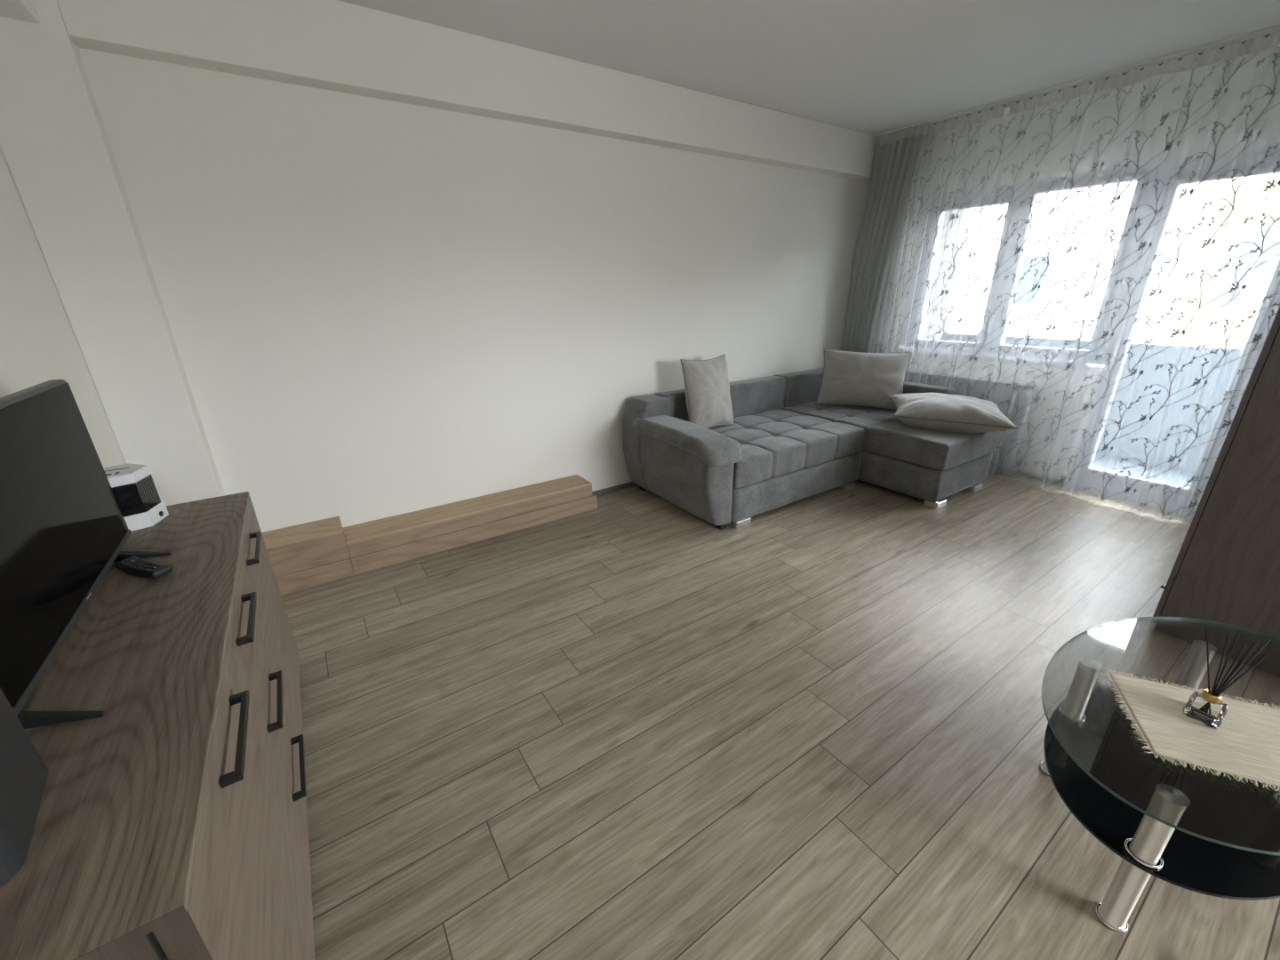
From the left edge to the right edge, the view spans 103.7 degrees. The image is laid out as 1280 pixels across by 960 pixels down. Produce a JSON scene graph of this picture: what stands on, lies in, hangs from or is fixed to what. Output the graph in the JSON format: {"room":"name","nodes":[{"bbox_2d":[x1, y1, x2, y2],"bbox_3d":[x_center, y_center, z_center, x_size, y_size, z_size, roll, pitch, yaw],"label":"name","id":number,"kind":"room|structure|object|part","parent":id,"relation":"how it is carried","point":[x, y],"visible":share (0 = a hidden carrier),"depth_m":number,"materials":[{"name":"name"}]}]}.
{"room":"living room","nodes":[
{"label":"living room","id":0,"kind":"room"},
{"bbox_2d":[0,147,125,467],"bbox_3d":[-0.578,0.329,-0.488,0.120,2.745,7.000,-14,24,-31],"label":"wall","id":1,"kind":"structure","parent":0,"point":[38,342],"depth_m":1.84,"materials":[{"name":"white paint"}]},
{"bbox_2d":[0,0,39,23],"bbox_3d":[-1.292,-1.278,0.343,0.228,0.298,3.542,-14,24,-31],"label":"trim","id":2,"kind":"structure","parent":1,"relation":"attached to","point":[23,10],"depth_m":1.76,"materials":[{"name":"white paint"}]},
{"bbox_2d":[78,47,871,572],"bbox_3d":[-0.101,-1.258,3.719,5.901,2.746,0.120,-14,24,-31],"label":"wall","id":3,"kind":"structure","parent":0,"point":[375,308],"depth_m":2.95,"materials":[{"name":"white paint"}]},
{"bbox_2d":[0,0,225,505],"bbox_3d":[-2.273,-0.659,2.219,0.292,2.744,0.127,-14,24,-31],"label":"pillar","id":4,"kind":"structure","parent":3,"relation":"attached to","point":[55,146],"depth_m":2.06,"materials":[{"name":"white paint"}]},
{"bbox_2d":[56,0,875,181],"bbox_3d":[0.038,-2.381,3.252,5.329,0.318,0.127,-14,24,-31],"label":"ceiling beam","id":5,"kind":"structure","parent":3,"relation":"attached to","point":[337,45],"depth_m":2.53,"materials":[{"name":"white paint"}]},
{"bbox_2d":[592,481,638,495],"bbox_3d":[0.906,-0.210,4.737,3.250,0.038,0.014,-14,24,-31],"label":"baseboard","id":6,"kind":"structure","parent":3,"relation":"attached to","point":[631,484],"depth_m":4.03,"materials":[{"name":"grey"}]},
{"bbox_2d":[280,467,1279,959],"bbox_3d":[1.856,1.054,1.523,5.901,0.100,7.000,-14,24,-31],"label":"floor","id":7,"kind":"structure","parent":0,"point":[634,726],"depth_m":1.79,"materials":[{"name":"brown wood"}]},
{"bbox_2d":[0,491,315,959],"bbox_3d":[-1.197,0.702,1.305,0.479,0.805,1.686,-14,24,-31],"label":"sideboard","id":8,"kind":"object","parent":7,"relation":"on","point":[172,822],"visible":0.98,"depth_m":0.91,"materials":[{"name":"brown wood"}]},
{"bbox_2d":[0,688,47,884],"bbox_3d":[-0.942,0.365,0.618,0.208,0.300,0.210,-14,24,-31],"label":"speaker","id":9,"kind":"object","parent":8,"relation":"on","point":[23,772],"visible":1,"depth_m":0.70},
{"bbox_2d":[0,379,171,728],"bbox_3d":[-1.296,0.096,1.072,0.245,0.494,1.005,-14,24,-31],"label":"television","id":10,"kind":"object","parent":8,"relation":"on","point":[63,526],"visible":0.97,"depth_m":1.10,"materials":[{"name":"grey plastic"}]},
{"bbox_3d":[-1.306,0.088,1.062,0.037,0.472,1.005,-14,24,-31],"label":"casing","id":11,"kind":"part","parent":10,"relation":"part of","materials":[{"name":"grey plastic"}]},
{"bbox_3d":[-0.761,0.932,0.632,0.408,0.744,0.016,-14,24,-31],"label":"panel","id":12,"kind":"part","parent":8,"relation":"part of","materials":[{"name":"brown wood"}]},
{"bbox_2d":[103,463,168,531],"bbox_3d":[-1.688,0.059,1.632,0.187,0.183,0.184,-14,24,-31],"label":"cooler","id":13,"kind":"object","parent":8,"relation":"on","point":[133,486],"visible":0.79,"depth_m":1.61,"materials":[{"name":"white plastic"}]},
{"bbox_2d":[114,556,172,578],"bbox_3d":[-1.341,0.237,1.360,0.176,0.029,0.047,7,22,20],"label":"remote control","id":14,"kind":"object","parent":8,"relation":"on","point":[134,565],"visible":1,"depth_m":1.35,"materials":[{"name":"black plastic"}]},
{"bbox_3d":[-0.753,0.474,0.938,0.031,0.014,0.235,-14,24,-31],"label":"handle","id":15,"kind":"part","parent":8,"relation":"part of","materials":[{"name":"black metal"}]},
{"bbox_3d":[-1.017,0.421,1.289,0.018,0.239,0.561,-14,24,-31],"label":"drawer","id":16,"kind":"part","parent":8,"relation":"part of","materials":[{"name":"brown wood"}]},
{"bbox_3d":[-0.997,0.348,1.276,0.031,0.014,0.237,-14,24,-31],"label":"handle","id":17,"kind":"part","parent":8,"relation":"part of","materials":[{"name":"black metal"}]},
{"bbox_3d":[-0.709,0.808,0.953,0.018,0.738,0.523,-14,24,-31],"label":"door","id":18,"kind":"part","parent":8,"relation":"part of","materials":[{"name":"brown wood"}]},
{"bbox_3d":[-1.256,0.220,1.637,0.031,0.014,0.240,-14,24,-31],"label":"handle","id":19,"kind":"part","parent":8,"relation":"part of","materials":[{"name":"black metal"}]},
{"bbox_3d":[-1.013,0.650,1.375,0.018,0.246,0.561,-14,24,-31],"label":"drawer","id":20,"kind":"part","parent":8,"relation":"part of","materials":[{"name":"brown wood"}]},
{"bbox_3d":[-1.337,0.490,1.828,0.018,0.738,0.594,-14,24,-31],"label":"door","id":21,"kind":"part","parent":8,"relation":"part of","materials":[{"name":"brown wood"}]},
{"bbox_3d":[-0.993,0.598,1.370,0.031,0.014,0.237,-14,24,-31],"label":"handle","id":22,"kind":"part","parent":8,"relation":"part of","materials":[{"name":"black metal"}]},
{"bbox_3d":[-1.010,0.883,1.462,0.018,0.249,0.561,-14,24,-31],"label":"drawer","id":23,"kind":"part","parent":8,"relation":"part of","materials":[{"name":"brown wood"}]},
{"bbox_3d":[-0.990,0.827,1.456,0.031,0.014,0.237,-14,24,-31],"label":"handle","id":24,"kind":"part","parent":8,"relation":"part of","materials":[{"name":"black metal"}]},
{"bbox_2d":[261,515,353,594],"bbox_3d":[-1.902,0.427,2.807,0.465,0.285,0.239,-14,24,-31],"label":"ledge","id":25,"kind":"object","parent":7,"relation":"on","point":[320,543],"visible":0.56,"depth_m":2.75,"materials":[{"name":"brown wood"}]},
{"bbox_3d":[-1.906,0.299,2.763,0.465,0.014,0.230,-14,24,-31],"label":"lid","id":26,"kind":"part","parent":25,"relation":"part of","materials":[{"name":"brown wood"}]},
{"bbox_2d":[342,474,597,575],"bbox_3d":[-1.046,0.248,3.357,1.597,0.208,0.239,-14,24,-31],"label":"ledge","id":27,"kind":"object","parent":7,"relation":"on","point":[435,524],"visible":0.98,"depth_m":3.21,"materials":[{"name":"brown wood"}]},
{"bbox_3d":[-1.062,0.160,3.318,1.567,0.014,0.230,-14,24,-31],"label":"lid","id":28,"kind":"part","parent":27,"relation":"part of","materials":[{"name":"brown wood"}]},
{"bbox_2d":[623,368,999,529],"bbox_3d":[1.347,-0.299,3.932,2.565,0.757,1.671,-14,24,-31],"label":"sofa","id":29,"kind":"object","parent":7,"relation":"on","point":[780,448],"visible":0.87,"depth_m":3.69,"materials":[{"name":"grey fabric"}]},
{"bbox_3d":[0.269,-0.174,3.587,0.294,0.699,1.046,-14,24,-31],"label":"armrest","id":30,"kind":"part","parent":29,"relation":"part of","materials":[{"name":"grey fabric"}]},
{"bbox_2d":[680,354,733,428],"bbox_3d":[0.523,-0.660,3.859,0.460,0.551,0.246,-14,24,-31],"label":"cushion","id":31,"kind":"object","parent":29,"relation":"on","point":[707,386],"visible":0.96,"depth_m":3.76,"materials":[{"name":"grey fabric"}]},
{"bbox_3d":[0.718,-0.591,4.314,1.366,0.458,0.162,-14,24,-31],"label":"backrest","id":32,"kind":"part","parent":29,"relation":"part of","materials":[{"name":"grey fabric"}]},
{"bbox_3d":[0.674,0.279,3.431,0.135,0.045,0.097,-14,24,-31],"label":"leg","id":33,"kind":"part","parent":29,"relation":"part of","materials":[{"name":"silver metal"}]},
{"bbox_2d":[708,409,863,487],"bbox_3d":[0.945,-0.296,3.914,1.370,0.212,0.879,-14,24,-31],"label":"seat cushion","id":34,"kind":"object","parent":29,"relation":"on","point":[775,445],"depth_m":3.70,"materials":[{"name":"grey fabric"}]},
{"bbox_3d":[0.951,-0.086,3.990,1.378,0.237,0.862,-14,24,-31],"label":"seat","id":35,"kind":"part","parent":29,"relation":"part of","materials":[{"name":"grey fabric"}]},
{"bbox_3d":[1.563,-0.810,4.858,0.680,0.459,0.180,-14,24,-31],"label":"backrest","id":36,"kind":"part","parent":29,"relation":"part of","materials":[{"name":"grey fabric"}]},
{"bbox_3d":[1.660,0.029,4.053,0.110,0.045,0.098,-14,24,-31],"label":"leg","id":37,"kind":"part","parent":29,"relation":"part of","materials":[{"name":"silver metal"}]},
{"bbox_2d":[815,348,911,410],"bbox_3d":[1.985,-0.898,4.486,0.736,0.504,0.300,8,22,23],"label":"cushion","id":38,"kind":"object","parent":29,"relation":"on","point":[859,379],"visible":0.94,"depth_m":4.41,"materials":[{"name":"grey fabric"}]},
{"bbox_2d":[781,401,999,470],"bbox_3d":[2.031,-0.442,4.253,0.815,0.207,1.480,-14,24,-31],"label":"cushion","id":39,"kind":"object","parent":29,"relation":"on","point":[885,437],"depth_m":3.77,"materials":[{"name":"grey fabric"}]},
{"bbox_3d":[2.221,-0.611,4.717,0.170,0.666,1.248,-14,24,-31],"label":"backrest","id":40,"kind":"part","parent":29,"relation":"part of","materials":[{"name":"grey fabric"}]},
{"bbox_3d":[2.158,0.164,3.674,0.125,0.045,0.097,-14,24,-31],"label":"leg","id":41,"kind":"part","parent":29,"relation":"part of","materials":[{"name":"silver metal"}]},
{"bbox_2d":[888,392,1018,433],"bbox_3d":[2.367,-0.519,3.877,0.798,0.254,0.576,7,22,20],"label":"cushion","id":42,"kind":"object","parent":29,"relation":"on","point":[940,412],"visible":1,"depth_m":3.71,"materials":[{"name":"grey fabric"}]},
{"bbox_3d":[2.612,0.050,3.958,0.130,0.045,0.097,-14,24,-31],"label":"leg","id":43,"kind":"part","parent":29,"relation":"part of","materials":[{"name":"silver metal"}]},
{"bbox_2d":[1039,616,1279,932],"bbox_3d":[1.539,0.806,1.420,1.086,0.446,0.642,-14,24,-31],"label":"coffee table","id":44,"kind":"object","parent":7,"relation":"on","point":[1187,828],"visible":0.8,"depth_m":1.24,"materials":[{"name":"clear glass"}]},
{"bbox_3d":[1.352,0.753,1.581,0.058,0.438,0.058,-14,24,-31],"label":"leg","id":45,"kind":"part","parent":44,"relation":"part of","materials":[{"name":"silver metal"}]},
{"bbox_3d":[1.184,0.903,1.191,0.058,0.438,0.058,-14,24,-31],"label":"leg","id":46,"kind":"part","parent":44,"relation":"part of","materials":[{"name":"silver metal"}]},
{"bbox_2d":[1043,722,1279,900],"bbox_3d":[1.506,0.796,1.405,0.884,0.008,0.546,-14,24,-31],"label":"glass shelf","id":47,"kind":"object","parent":44,"relation":"attached to","point":[1188,861],"depth_m":1.19,"materials":[{"name":"black glass"}]},
{"bbox_2d":[1100,667,1279,791],"bbox_3d":[1.488,0.632,1.246,0.475,0.004,0.343,8,22,23],"label":"table runner","id":48,"kind":"object","parent":44,"relation":"on","point":[1246,744],"visible":0.95,"depth_m":1.26,"materials":[{"name":"beige fabric"}]},
{"bbox_2d":[1181,626,1270,729],"bbox_3d":[1.448,0.489,1.257,0.069,0.259,0.105,-14,24,-31],"label":"reed diffuser","id":49,"kind":"object","parent":48,"relation":"on","point":[1213,696],"visible":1,"depth_m":1.26,"materials":[{"name":"clear glass"}]},
{"bbox_2d":[1189,708,1214,724],"bbox_3d":[1.424,0.599,1.274,0.001,0.026,0.038,-14,24,-31],"label":"print","id":50,"kind":"object","parent":49,"relation":"attached to","point":[1196,714],"depth_m":1.27,"materials":[{"name":"grey"}]},
{"bbox_2d":[1183,692,1226,727],"bbox_3d":[1.452,0.585,1.290,0.065,0.056,0.065,-14,24,-31],"label":"bottle","id":51,"kind":"object","parent":49,"relation":"attached to","point":[1202,715],"depth_m":1.28,"materials":[{"name":"clear glass"}]},
{"bbox_2d":[1152,306,1279,638],"bbox_3d":[2.948,-0.394,1.992,1.060,2.250,0.630,-14,24,-31],"label":"wardrobe","id":52,"kind":"object","parent":7,"relation":"on","point":[1226,569],"visible":0.89,"depth_m":2.03,"materials":[{"name":"brown wood"}]},
{"bbox_2d":[339,0,1279,135],"bbox_3d":[2.244,-1.741,0.785,6.941,0.150,7.000,-14,24,-31],"label":"ceiling","id":53,"kind":"structure","parent":0,"point":[870,67],"depth_m":2.69,"materials":[{"name":"white paint"}]},
{"bbox_2d":[874,24,1279,135],"bbox_3d":[2.867,-2.623,3.336,0.130,0.010,2.758,-14,24,-31],"label":"rail","id":54,"kind":"object","parent":53,"relation":"attached to","point":[1272,29],"visible":0.56,"depth_m":3.14,"materials":[{"name":"white plastic"}]},
{"bbox_2d":[841,122,928,352],"bbox_3d":[2.276,-1.698,4.776,0.288,2.715,0.542,-14,24,-31],"label":"drape","id":55,"kind":"object","parent":54,"relation":"hanging from","point":[898,153],"visible":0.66,"depth_m":4.52,"materials":[{"name":"grey fabric"}]},
{"bbox_2d":[874,31,1279,523],"bbox_3d":[2.899,-1.317,3.749,0.115,2.724,2.515,-14,24,-31],"label":"sheer curtain","id":56,"kind":"object","parent":54,"relation":"hanging from","point":[1267,42],"visible":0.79,"depth_m":3.30,"materials":[{"name":"grey fabric"}]},
{"bbox_3d":[3.188,-2.200,2.956,0.018,0.451,0.014,-2,21,-4],"label":"cord","id":57,"kind":"part","parent":56,"relation":"part of","materials":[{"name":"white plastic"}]},
{"bbox_2d":[873,47,1279,486],"bbox_3d":[3.330,-1.316,3.728,0.180,2.745,3.670,-14,24,-31],"label":"wall","id":58,"kind":"structure","parent":0,"point":[1247,76],"depth_m":3.71,"materials":[{"name":"white paint"}]},
{"bbox_2d":[910,208,973,350],"bbox_3d":[2.994,-1.884,5.270,1.100,2.755,0.070,-14,24,-31],"label":"window","id":59,"kind":"structure","parent":58,"relation":"attached to","point":[952,284],"depth_m":5.29,"materials":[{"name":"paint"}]},
{"bbox_2d":[900,181,1026,353],"bbox_3d":[2.763,-1.794,4.377,0.088,1.290,0.774,-14,24,-31],"label":"window","id":60,"kind":"structure","parent":58,"relation":"in","point":[997,283],"depth_m":4.35,"materials":[{"name":"grey plastic"}]},
{"bbox_2d":[904,369,1034,473],"bbox_3d":[2.847,-0.551,4.539,0.094,0.756,1.060,-14,24,-31],"label":"radiator","id":61,"kind":"object","parent":58,"relation":"attached to","point":[999,393],"visible":0.43,"depth_m":4.20,"materials":[{"name":"white metal"}]},
{"bbox_2d":[906,369,1034,387],"bbox_3d":[2.836,-0.897,4.405,0.080,0.014,1.060,-14,24,-31],"label":"grille","id":62,"kind":"object","parent":61,"relation":"attached to","point":[962,379],"depth_m":4.34,"materials":[{"name":"white metal"}]},
{"bbox_2d":[894,347,1088,367],"bbox_3d":[2.905,-1.067,4.313,0.080,0.029,1.485,-14,24,-31],"label":"windowsill","id":63,"kind":"structure","parent":58,"relation":"attached to","point":[907,349],"depth_m":4.16,"materials":[{"name":"grey plastic"}]},
{"bbox_2d":[989,463,1063,485],"bbox_3d":[2.816,-0.259,4.786,0.014,0.038,2.005,-14,24,-31],"label":"baseboard","id":64,"kind":"structure","parent":58,"relation":"attached to","point":[995,467],"depth_m":4.19,"materials":[{"name":"grey"}]},
{"bbox_2d":[988,159,1167,363],"bbox_3d":[3.197,-1.573,3.771,0.088,1.290,0.779,-14,24,-31],"label":"window","id":65,"kind":"structure","parent":58,"relation":"in","point":[1128,244],"depth_m":3.62,"materials":[{"name":"grey plastic"}]},
{"bbox_2d":[944,332,1244,473],"bbox_3d":[4.417,-0.679,4.464,0.080,1.022,3.600,-14,24,-31],"label":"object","id":66,"kind":"structure","parent":58,"relation":"attached to","point":[1124,448],"depth_m":4.33,"materials":[{"name":"white paint"}]},
{"bbox_2d":[1066,483,1194,516],"bbox_3d":[3.693,0.124,3.765,0.220,0.016,0.745,-14,24,-31],"label":"trim","id":67,"kind":"structure","parent":58,"relation":"attached to","point":[1068,484],"depth_m":3.72,"materials":[{"name":"grey plastic"}]},
{"bbox_2d":[1091,455,1194,487],"bbox_3d":[4.002,-0.043,4.398,1.100,0.110,3.600,-14,24,-31],"label":"trim","id":68,"kind":"structure","parent":58,"relation":"attached to","point":[1180,478],"depth_m":4.33,"materials":[{"name":"white paint"}]},
{"bbox_2d":[1068,141,1279,512],"bbox_3d":[3.616,-0.912,3.333,0.125,2.233,0.745,-14,24,-31],"label":"door","id":69,"kind":"structure","parent":58,"relation":"in","point":[1252,156],"depth_m":3.39,"materials":[{"name":"grey plastic"}]},
{"bbox_3d":[3.404,-0.924,3.598,0.055,0.140,0.022,-14,24,-31],"label":"handle","id":70,"kind":"part","parent":69,"relation":"part of","materials":[{"name":"grey plastic"}]},
{"label":"outside","id":71,"kind":"structure","parent":0,"visible":0},
{"bbox_2d":[949,179,1226,344],"bbox_3d":[6.500,-3.761,19.279,0.435,12.300,19.100,-14,24,-31],"label":"sky","id":72,"kind":"structure","parent":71,"point":[1088,246],"depth_m":12.02,"materials":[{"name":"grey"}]},
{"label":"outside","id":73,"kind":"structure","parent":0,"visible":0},
{"bbox_2d":[1169,173,1279,348],"bbox_3d":[15.885,0.950,5.896,0.740,12.600,14.880,-14,24,-31],"label":"sky","id":74,"kind":"structure","parent":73,"point":[1235,232],"depth_m":9.86,"materials":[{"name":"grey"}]}
]}

